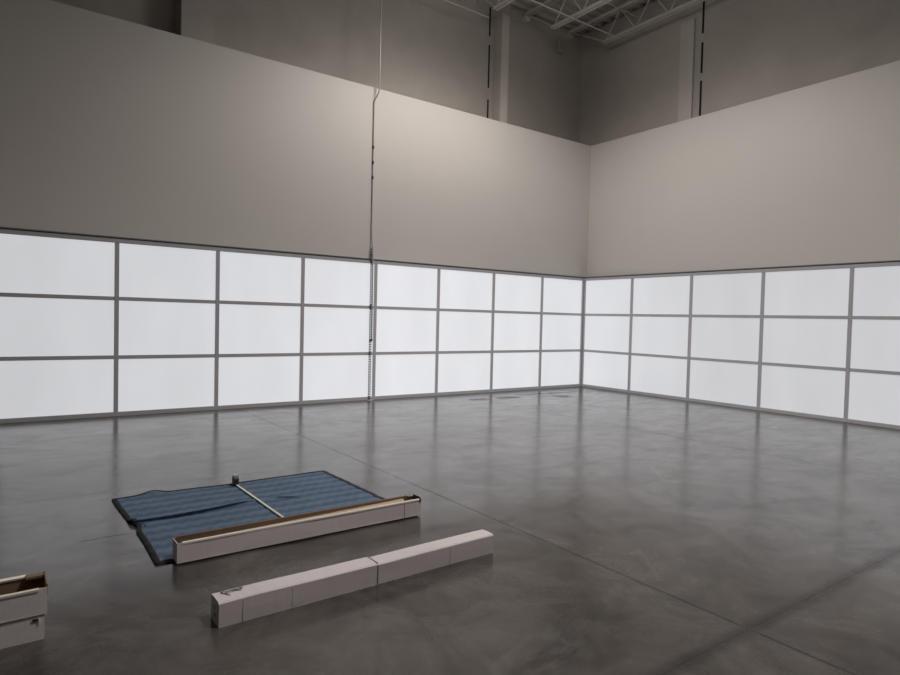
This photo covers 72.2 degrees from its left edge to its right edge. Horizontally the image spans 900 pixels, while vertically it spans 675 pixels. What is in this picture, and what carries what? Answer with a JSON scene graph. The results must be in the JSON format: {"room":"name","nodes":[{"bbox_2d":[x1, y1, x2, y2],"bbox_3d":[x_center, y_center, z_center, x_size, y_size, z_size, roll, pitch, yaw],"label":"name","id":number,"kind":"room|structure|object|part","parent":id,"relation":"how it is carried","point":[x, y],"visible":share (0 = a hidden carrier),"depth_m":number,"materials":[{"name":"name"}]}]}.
{"room":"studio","nodes":[
{"label":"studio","id":0,"kind":"room"},
{"bbox_2d":[0,0,590,370],"bbox_3d":[-2.791,-1.862,11.602,15.910,6.236,0.170,0,2,-36],"label":"wall","id":1,"kind":"structure","parent":0,"point":[110,126],"depth_m":10.90,"materials":[{"name":"white paint"}]},
{"bbox_2d":[0,227,583,423],"bbox_3d":[-2.833,-0.163,11.564,15.395,2.840,0.123,0,2,-36],"label":"window","id":2,"kind":"structure","parent":1,"relation":"in","point":[92,326],"depth_m":10.99,"materials":[{"name":"white glass"}]},
{"bbox_3d":[-5.920,-0.619,9.337,1.479,0.060,0.101,0,2,-36],"label":"rail","id":3,"kind":"part","parent":2,"relation":"part of","materials":[{"name":"grey metal"}]},
{"bbox_3d":[-5.942,0.309,9.365,1.479,0.060,0.101,0,2,-36],"label":"rail","id":4,"kind":"part","parent":2,"relation":"part of","materials":[{"name":"grey metal"}]},
{"bbox_3d":[-5.920,-0.154,9.336,1.487,0.877,0.012,0,2,-36],"label":"panel","id":5,"kind":"part","parent":2,"relation":"part of","materials":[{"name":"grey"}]},
{"bbox_3d":[-5.942,0.760,9.363,1.487,0.849,0.012,0,2,-36],"label":"panel","id":6,"kind":"part","parent":2,"relation":"part of","materials":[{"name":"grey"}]},
{"bbox_3d":[-5.898,-1.071,9.309,1.487,0.855,0.012,0,2,-36],"label":"panel","id":7,"kind":"part","parent":2,"relation":"part of","materials":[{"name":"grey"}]},
{"bbox_3d":[-4.689,0.764,10.264,1.487,0.849,0.012,0,2,-36],"label":"panel","id":8,"kind":"part","parent":2,"relation":"part of","materials":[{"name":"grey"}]},
{"bbox_3d":[-4.689,0.312,10.266,1.479,0.060,0.101,0,2,-36],"label":"rail","id":9,"kind":"part","parent":2,"relation":"part of","materials":[{"name":"grey metal"}]},
{"bbox_3d":[-4.667,-0.151,10.237,1.487,0.877,0.012,0,2,-36],"label":"panel","id":10,"kind":"part","parent":2,"relation":"part of","materials":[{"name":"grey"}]},
{"bbox_3d":[-4.667,-0.615,10.238,1.479,0.060,0.101,0,2,-36],"label":"rail","id":11,"kind":"part","parent":2,"relation":"part of","materials":[{"name":"grey metal"}]},
{"bbox_3d":[-4.645,-1.068,10.210,1.487,0.855,0.012,0,2,-36],"label":"panel","id":12,"kind":"part","parent":2,"relation":"part of","materials":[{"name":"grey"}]},
{"bbox_3d":[-3.436,0.767,11.165,1.487,0.849,0.012,0,2,-36],"label":"panel","id":13,"kind":"part","parent":2,"relation":"part of","materials":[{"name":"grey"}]},
{"bbox_3d":[-3.436,0.316,11.166,1.479,0.060,0.101,0,2,-36],"label":"rail","id":14,"kind":"part","parent":2,"relation":"part of","materials":[{"name":"grey metal"}]},
{"bbox_3d":[-3.414,-0.147,11.138,1.487,0.877,0.012,0,2,-36],"label":"panel","id":15,"kind":"part","parent":2,"relation":"part of","materials":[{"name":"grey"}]},
{"bbox_3d":[-3.413,-0.612,11.139,1.479,0.060,0.101,0,2,-36],"label":"rail","id":16,"kind":"part","parent":2,"relation":"part of","materials":[{"name":"grey metal"}]},
{"bbox_3d":[-3.392,-1.065,11.110,1.487,0.855,0.012,0,2,-36],"label":"panel","id":17,"kind":"part","parent":2,"relation":"part of","materials":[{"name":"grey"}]},
{"bbox_3d":[-2.857,1.222,11.619,15.363,0.068,0.111,0,2,-36],"label":"sill rail","id":18,"kind":"part","parent":2,"relation":"part of","materials":[{"name":"grey metal"}]},
{"bbox_3d":[-2.791,-1.519,11.539,15.363,0.065,0.109,0,2,-36],"label":"head rail","id":19,"kind":"part","parent":2,"relation":"part of","materials":[{"name":"grey metal"}]},
{"bbox_3d":[-2.763,-1.570,11.500,15.363,0.020,0.046,0,2,-36],"label":"cap trim","id":20,"kind":"part","parent":2,"relation":"part of","materials":[{"name":"grey metal"}]},
{"bbox_3d":[-2.183,0.770,12.066,1.487,0.849,0.012,0,2,-36],"label":"panel","id":21,"kind":"part","parent":2,"relation":"part of","materials":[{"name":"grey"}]},
{"bbox_3d":[-2.183,0.319,12.067,1.479,0.060,0.101,0,2,-36],"label":"rail","id":22,"kind":"part","parent":2,"relation":"part of","materials":[{"name":"grey metal"}]},
{"bbox_3d":[-2.161,-0.144,12.039,1.487,0.877,0.012,0,2,-36],"label":"panel","id":23,"kind":"part","parent":2,"relation":"part of","materials":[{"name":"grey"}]},
{"bbox_3d":[-2.160,-0.609,12.040,1.479,0.060,0.101,0,2,-36],"label":"rail","id":24,"kind":"part","parent":2,"relation":"part of","materials":[{"name":"grey metal"}]},
{"bbox_3d":[-2.139,-1.061,12.011,1.487,0.855,0.012,0,2,-36],"label":"panel","id":25,"kind":"part","parent":2,"relation":"part of","materials":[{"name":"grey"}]},
{"bbox_3d":[-0.930,0.773,12.966,1.487,0.849,0.012,0,2,-36],"label":"panel","id":26,"kind":"part","parent":2,"relation":"part of","materials":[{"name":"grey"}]},
{"bbox_3d":[-0.930,0.322,12.968,1.479,0.060,0.101,0,2,-36],"label":"rail","id":27,"kind":"part","parent":2,"relation":"part of","materials":[{"name":"grey metal"}]},
{"bbox_3d":[-0.908,-0.141,12.939,1.487,0.877,0.012,0,2,-36],"label":"panel","id":28,"kind":"part","parent":2,"relation":"part of","materials":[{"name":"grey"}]},
{"bbox_3d":[-0.907,-0.606,12.941,1.479,0.060,0.101,0,2,-36],"label":"rail","id":29,"kind":"part","parent":2,"relation":"part of","materials":[{"name":"grey metal"}]},
{"bbox_3d":[-0.886,-1.058,12.912,1.487,0.855,0.012,0,2,-36],"label":"panel","id":30,"kind":"part","parent":2,"relation":"part of","materials":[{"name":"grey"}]},
{"bbox_3d":[0.324,0.777,13.867,1.487,0.849,0.012,0,2,-36],"label":"panel","id":31,"kind":"part","parent":2,"relation":"part of","materials":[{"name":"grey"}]},
{"bbox_3d":[0.324,0.326,13.869,1.479,0.060,0.101,0,2,-36],"label":"rail","id":32,"kind":"part","parent":2,"relation":"part of","materials":[{"name":"grey metal"}]},
{"bbox_3d":[0.345,-0.138,13.840,1.487,0.877,0.012,0,2,-36],"label":"panel","id":33,"kind":"part","parent":2,"relation":"part of","materials":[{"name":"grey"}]},
{"bbox_3d":[0.346,-0.602,13.841,1.479,0.060,0.101,0,2,-36],"label":"rail","id":34,"kind":"part","parent":2,"relation":"part of","materials":[{"name":"grey metal"}]},
{"bbox_3d":[0.367,-1.055,13.813,1.487,0.855,0.012,0,2,-36],"label":"panel","id":35,"kind":"part","parent":2,"relation":"part of","materials":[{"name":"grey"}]},
{"bbox_3d":[1.577,0.780,14.768,1.487,0.849,0.012,0,2,-36],"label":"panel","id":36,"kind":"part","parent":2,"relation":"part of","materials":[{"name":"grey glass"}]},
{"bbox_3d":[1.577,0.329,14.770,1.479,0.060,0.101,0,2,-36],"label":"rail","id":37,"kind":"part","parent":2,"relation":"part of","materials":[{"name":"grey metal"}]},
{"bbox_3d":[1.599,-0.134,14.741,1.487,0.877,0.012,0,2,-36],"label":"panel","id":38,"kind":"part","parent":2,"relation":"part of","materials":[{"name":"grey glass"}]},
{"bbox_3d":[1.599,-0.599,14.742,1.479,0.060,0.101,0,2,-36],"label":"rail","id":39,"kind":"part","parent":2,"relation":"part of","materials":[{"name":"grey metal"}]},
{"bbox_3d":[1.621,-1.051,14.714,1.487,0.855,0.012,0,2,-36],"label":"panel","id":40,"kind":"part","parent":2,"relation":"part of","materials":[{"name":"grey glass"}]},
{"bbox_3d":[2.795,0.783,15.644,1.401,0.849,0.012,0,2,-36],"label":"panel","id":41,"kind":"part","parent":2,"relation":"part of","materials":[{"name":"grey glass"}]},
{"bbox_3d":[2.795,0.332,15.646,1.393,0.060,0.101,0,2,-36],"label":"rail","id":42,"kind":"part","parent":2,"relation":"part of","materials":[{"name":"grey metal"}]},
{"bbox_3d":[2.817,-0.131,15.617,1.401,0.877,0.012,0,2,-36],"label":"panel","id":43,"kind":"part","parent":2,"relation":"part of","materials":[{"name":"grey glass"}]},
{"bbox_3d":[2.817,-0.596,15.618,1.393,0.060,0.101,0,2,-36],"label":"rail","id":44,"kind":"part","parent":2,"relation":"part of","materials":[{"name":"grey metal"}]},
{"bbox_3d":[2.839,-1.048,15.589,1.401,0.855,0.012,0,2,-36],"label":"panel","id":45,"kind":"part","parent":2,"relation":"part of","materials":[{"name":"grey glass"}]},
{"bbox_2d":[367,0,381,400],"bbox_3d":[-1.505,-3.424,12.270,0.142,9.380,0.122,0,2,-36],"label":"cable","id":46,"kind":"object","parent":1,"relation":"attached to","point":[372,249],"visible":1,"depth_m":12.32,"materials":[{"name":"metal"}]},
{"bbox_2d":[52,0,581,142],"bbox_3d":[-7.263,-3.505,9.340,26.800,9.440,0.300,0,2,-36],"label":"wall","id":47,"kind":"structure","parent":0,"point":[433,51],"depth_m":13.61,"materials":[{"name":"paint"}]},
{"bbox_2d":[176,0,214,43],"bbox_3d":[-4.521,-3.260,10.878,0.550,8.990,0.419,0,2,-36],"label":"pilaster","id":48,"kind":"object","parent":47,"relation":"attached to","point":[195,19],"depth_m":10.64,"materials":[{"name":"paint"}]},
{"bbox_2d":[487,7,490,117],"bbox_3d":[0.862,-3.358,14.998,0.045,9.200,0.006,0,2,-36],"label":"joint","id":49,"kind":"object","parent":47,"relation":"attached to","point":[490,7],"visible":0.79,"depth_m":14.89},
{"bbox_2d":[471,0,514,10],"bbox_3d":[4.544,-7.483,8.949,0.160,0.700,13.798,0,2,-36],"label":"joist","id":50,"kind":"object","parent":47,"relation":"attached to","point":[498,6],"visible":1,"depth_m":13.71,"materials":[{"name":"paint"}]},
{"bbox_2d":[443,0,488,17],"bbox_3d":[-0.858,-7.324,12.865,4.300,0.022,0.022,0,2,-36],"label":"bar","id":51,"kind":"object","parent":50,"relation":"attached to","point":[443,0],"visible":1,"depth_m":13.72,"materials":[{"name":"paint"}]},
{"bbox_2d":[492,13,509,122],"bbox_3d":[1.153,-3.247,15.030,0.230,8.990,0.299,0,2,-36],"label":"pilaster","id":52,"kind":"object","parent":47,"relation":"attached to","point":[502,22],"visible":0.4,"depth_m":14.83,"materials":[{"name":"paint"}]},
{"bbox_2d":[511,9,584,46],"bbox_3d":[2.563,-7.979,15.945,2.549,0.200,0.099,0,2,-36],"label":"ledger angle","id":53,"kind":"object","parent":47,"relation":"attached to","point":[516,15],"visible":0.9,"depth_m":15.92,"materials":[{"name":"paint"}]},
{"bbox_2d":[522,0,611,29],"bbox_3d":[5.883,-7.480,9.912,0.160,0.700,13.798,0,2,-36],"label":"joist","id":54,"kind":"object","parent":47,"relation":"attached to","point":[525,18],"visible":1,"depth_m":14.45,"materials":[{"name":"paint"}]},
{"bbox_3d":[1.905,-7.970,15.448,0.160,0.100,0.138,0,2,-36],"label":"seat","id":55,"kind":"part","parent":54,"relation":"part of","materials":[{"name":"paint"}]},
{"bbox_2d":[530,0,619,38],"bbox_3d":[2.845,-7.271,14.087,3.140,0.022,0.022,0,2,-36],"label":"bar","id":56,"kind":"object","parent":54,"relation":"attached to","point":[530,0],"visible":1,"depth_m":14.06,"materials":[{"name":"paint"}]},
{"bbox_2d":[566,0,704,43],"bbox_3d":[7.142,-7.476,10.817,0.160,0.700,13.798,0,2,-36],"label":"joist","id":57,"kind":"object","parent":47,"relation":"attached to","point":[630,3],"visible":0.94,"depth_m":14.80,"materials":[{"name":"paint"}]},
{"bbox_3d":[3.164,-7.966,16.352,0.160,0.100,0.138,0,2,-36],"label":"seat","id":58,"kind":"part","parent":57,"relation":"part of","materials":[{"name":"paint"}]},
{"bbox_2d":[0,387,899,674],"bbox_3d":[-0.147,1.784,-0.579,26.800,0.200,25.100,0,2,-36],"label":"floor","id":59,"kind":"structure","parent":0,"point":[634,534],"depth_m":4.69,"materials":[{"name":"concrete"}]},
{"bbox_2d":[0,614,43,648],"bbox_3d":[-2.887,1.459,2.633,1.926,0.128,0.183,0,2,-36],"label":"carton","id":60,"kind":"object","parent":59,"relation":"on","point":[30,629],"visible":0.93,"depth_m":3.07,"materials":[{"name":"white cardboard"}]},
{"bbox_2d":[0,570,47,623],"bbox_3d":[-2.875,1.318,2.638,1.929,0.149,0.215,0,2,-36],"label":"carton","id":61,"kind":"object","parent":60,"relation":"on","point":[23,596],"visible":1,"depth_m":3.10,"materials":[{"name":"white cardboard"}]},
{"bbox_2d":[112,470,384,564],"bbox_3d":[-1.635,1.448,5.352,2.087,0.051,1.772,0,2,-36],"label":"blanket","id":62,"kind":"object","parent":59,"relation":"on","point":[159,516],"visible":0.71,"depth_m":5.39,"materials":[{"name":"blue fabric"}]},
{"bbox_2d":[232,474,283,516],"bbox_3d":[-1.628,1.403,5.370,0.049,0.090,1.599,0,2,-36],"label":"tape measure","id":63,"kind":"object","parent":62,"relation":"on","point":[235,478],"visible":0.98,"depth_m":5.79,"materials":[{"name":"black plastic"}]},
{"bbox_3d":[-1.599,1.447,5.342,0.019,0.005,1.515,0,2,-37],"label":"blade","id":64,"kind":"part","parent":63,"relation":"part of","materials":[{"name":"metal"}]},
{"bbox_2d":[172,494,420,563],"bbox_3d":[-1.057,1.418,4.689,1.932,0.149,0.137,0,2,-36],"label":"carton","id":65,"kind":"object","parent":62,"relation":"on","point":[226,540],"visible":1,"depth_m":4.55,"materials":[{"name":"white cardboard"}]},
{"bbox_2d":[211,529,493,627],"bbox_3d":[-0.492,1.466,3.908,1.942,0.153,0.145,0,2,-37],"label":"carton","id":66,"kind":"object","parent":59,"relation":"on","point":[255,600],"visible":1,"depth_m":3.71,"materials":[{"name":"white cardboard"}]},
{"bbox_2d":[500,0,654,34],"bbox_3d":[0.134,-7.846,-0.934,26.800,0.200,25.270,0,2,-36],"label":"ceiling","id":67,"kind":"structure","parent":0,"point":[570,7],"depth_m":15.44,"materials":[{"name":"paint"}]},
{"bbox_2d":[579,0,899,145],"bbox_3d":[10.815,-2.998,6.890,0.300,9.440,24.800,0,2,-36],"label":"wall","id":68,"kind":"structure","parent":0,"point":[753,50],"depth_m":13.41,"materials":[{"name":"paint"}]},
{"bbox_2d":[607,3,638,17],"bbox_3d":[3.146,-7.896,14.150,3.700,0.022,0.022,0,2,-36],"label":"bar","id":69,"kind":"object","parent":68,"relation":"attached to","point":[607,3],"visible":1,"depth_m":14.85,"materials":[{"name":"paint"}]},
{"bbox_2d":[678,18,695,121],"bbox_3d":[5.335,-2.922,14.213,0.049,8.590,0.350,0,2,-36],"label":"pilaster","id":70,"kind":"object","parent":68,"relation":"attached to","point":[687,39],"visible":0.4,"depth_m":14.09,"materials":[{"name":"paint"}]},
{"bbox_2d":[699,1,704,115],"bbox_3d":[5.572,-3.163,13.922,0.006,9.100,0.050,0,2,-36],"label":"joint","id":71,"kind":"object","parent":68,"relation":"attached to","point":[703,12],"visible":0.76,"depth_m":13.83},
{"bbox_2d":[587,60,899,276],"bbox_3d":[7.449,-1.593,10.840,0.170,6.236,13.030,0,2,-36],"label":"wall","id":72,"kind":"structure","parent":0,"point":[808,175],"depth_m":12.34,"materials":[{"name":"white paint"}]},
{"bbox_2d":[581,260,899,429],"bbox_3d":[7.158,0.096,10.953,0.153,2.840,12.576,0,2,-36],"label":"window","id":73,"kind":"structure","parent":72,"relation":"in","point":[819,341],"depth_m":12.32,"materials":[{"name":"white glass"}]},
{"bbox_3d":[3.894,0.815,15.453,0.012,0.849,1.435,0,2,-36],"label":"panel","id":74,"kind":"part","parent":73,"relation":"part of","materials":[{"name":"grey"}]},
{"bbox_3d":[3.932,0.365,15.459,0.131,0.060,1.427,0,2,-36],"label":"rail","id":75,"kind":"part","parent":73,"relation":"part of","materials":[{"name":"grey metal"}]},
{"bbox_3d":[3.916,-0.099,15.425,0.012,0.877,1.435,0,2,-36],"label":"panel","id":76,"kind":"part","parent":73,"relation":"part of","materials":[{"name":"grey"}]},
{"bbox_3d":[3.954,-0.563,15.431,0.131,0.060,1.427,0,2,-36],"label":"rail","id":77,"kind":"part","parent":73,"relation":"part of","materials":[{"name":"grey metal"}]},
{"bbox_3d":[3.938,-1.016,15.398,0.012,0.855,1.435,0,2,-36],"label":"panel","id":78,"kind":"part","parent":73,"relation":"part of","materials":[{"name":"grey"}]},
{"bbox_3d":[4.788,0.874,14.208,0.012,0.849,1.521,0,2,-36],"label":"panel","id":79,"kind":"part","parent":73,"relation":"part of","materials":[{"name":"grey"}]},
{"bbox_3d":[4.826,0.424,14.214,0.131,0.060,1.513,0,2,-36],"label":"rail","id":80,"kind":"part","parent":73,"relation":"part of","materials":[{"name":"grey metal"}]},
{"bbox_3d":[4.810,-0.041,14.181,0.012,0.877,1.521,0,2,-36],"label":"panel","id":81,"kind":"part","parent":73,"relation":"part of","materials":[{"name":"grey glass"}]},
{"bbox_3d":[4.848,-0.504,14.187,0.131,0.060,1.513,0,2,-36],"label":"rail","id":82,"kind":"part","parent":73,"relation":"part of","materials":[{"name":"grey metal"}]},
{"bbox_3d":[4.832,-0.958,14.153,0.012,0.855,1.521,0,2,-36],"label":"panel","id":83,"kind":"part","parent":73,"relation":"part of","materials":[{"name":"grey glass"}]},
{"bbox_3d":[5.708,0.934,12.928,0.012,0.849,1.521,0,2,-36],"label":"panel","id":84,"kind":"part","parent":73,"relation":"part of","materials":[{"name":"grey glass"}]},
{"bbox_3d":[5.746,0.484,12.935,0.131,0.060,1.513,0,2,-36],"label":"rail","id":85,"kind":"part","parent":73,"relation":"part of","materials":[{"name":"grey metal"}]},
{"bbox_3d":[5.768,-0.444,12.907,0.131,0.060,1.513,0,2,-36],"label":"rail","id":86,"kind":"part","parent":73,"relation":"part of","materials":[{"name":"grey metal"}]},
{"bbox_3d":[5.730,0.020,12.901,0.012,0.877,1.521,0,2,-36],"label":"panel","id":87,"kind":"part","parent":73,"relation":"part of","materials":[{"name":"grey glass"}]},
{"bbox_3d":[5.752,-0.897,12.874,0.012,0.855,1.521,0,2,-36],"label":"panel","id":88,"kind":"part","parent":73,"relation":"part of","materials":[{"name":"grey glass"}]},
{"bbox_3d":[7.120,1.480,11.011,0.141,0.068,12.544,0,2,-36],"label":"sill rail","id":89,"kind":"part","parent":73,"relation":"part of","materials":[{"name":"grey metal"}]},
{"bbox_3d":[7.186,-1.262,10.930,0.139,0.065,12.544,0,2,-36],"label":"head rail","id":90,"kind":"part","parent":73,"relation":"part of","materials":[{"name":"grey metal"}]},
{"bbox_3d":[7.182,-1.314,10.925,0.153,0.020,12.544,0,2,-36],"label":"cap trim","id":91,"kind":"part","parent":73,"relation":"part of","materials":[{"name":"grey metal"}]},
{"bbox_3d":[6.628,0.994,11.649,0.012,0.849,1.521,0,2,-36],"label":"panel","id":92,"kind":"part","parent":73,"relation":"part of","materials":[{"name":"grey glass"}]},
{"bbox_3d":[6.665,0.544,11.655,0.131,0.060,1.513,0,2,-36],"label":"rail","id":93,"kind":"part","parent":73,"relation":"part of","materials":[{"name":"grey metal"}]},
{"bbox_3d":[6.649,0.080,11.622,0.012,0.877,1.521,0,2,-36],"label":"panel","id":94,"kind":"part","parent":73,"relation":"part of","materials":[{"name":"grey glass"}]},
{"bbox_3d":[6.688,-0.384,11.628,0.131,0.060,1.513,0,2,-36],"label":"rail","id":95,"kind":"part","parent":73,"relation":"part of","materials":[{"name":"grey metal"}]},
{"bbox_3d":[6.671,-0.837,11.595,0.012,0.855,1.521,0,2,-36],"label":"panel","id":96,"kind":"part","parent":73,"relation":"part of","materials":[{"name":"grey glass"}]},
{"bbox_3d":[7.547,1.054,10.370,0.012,0.849,1.521,0,2,-36],"label":"panel","id":97,"kind":"part","parent":73,"relation":"part of","materials":[{"name":"grey glass"}]},
{"bbox_3d":[7.585,0.604,10.376,0.131,0.060,1.513,0,2,-36],"label":"rail","id":98,"kind":"part","parent":73,"relation":"part of","materials":[{"name":"grey metal"}]},
{"bbox_3d":[7.569,0.140,10.342,0.012,0.877,1.521,0,2,-36],"label":"panel","id":99,"kind":"part","parent":73,"relation":"part of","materials":[{"name":"grey glass"}]},
{"bbox_3d":[7.607,-0.324,10.348,0.131,0.060,1.513,0,2,-36],"label":"rail","id":100,"kind":"part","parent":73,"relation":"part of","materials":[{"name":"grey metal"}]},
{"bbox_3d":[7.591,-0.777,10.315,0.012,0.855,1.521,0,2,-36],"label":"panel","id":101,"kind":"part","parent":73,"relation":"part of","materials":[{"name":"grey glass"}]}
]}

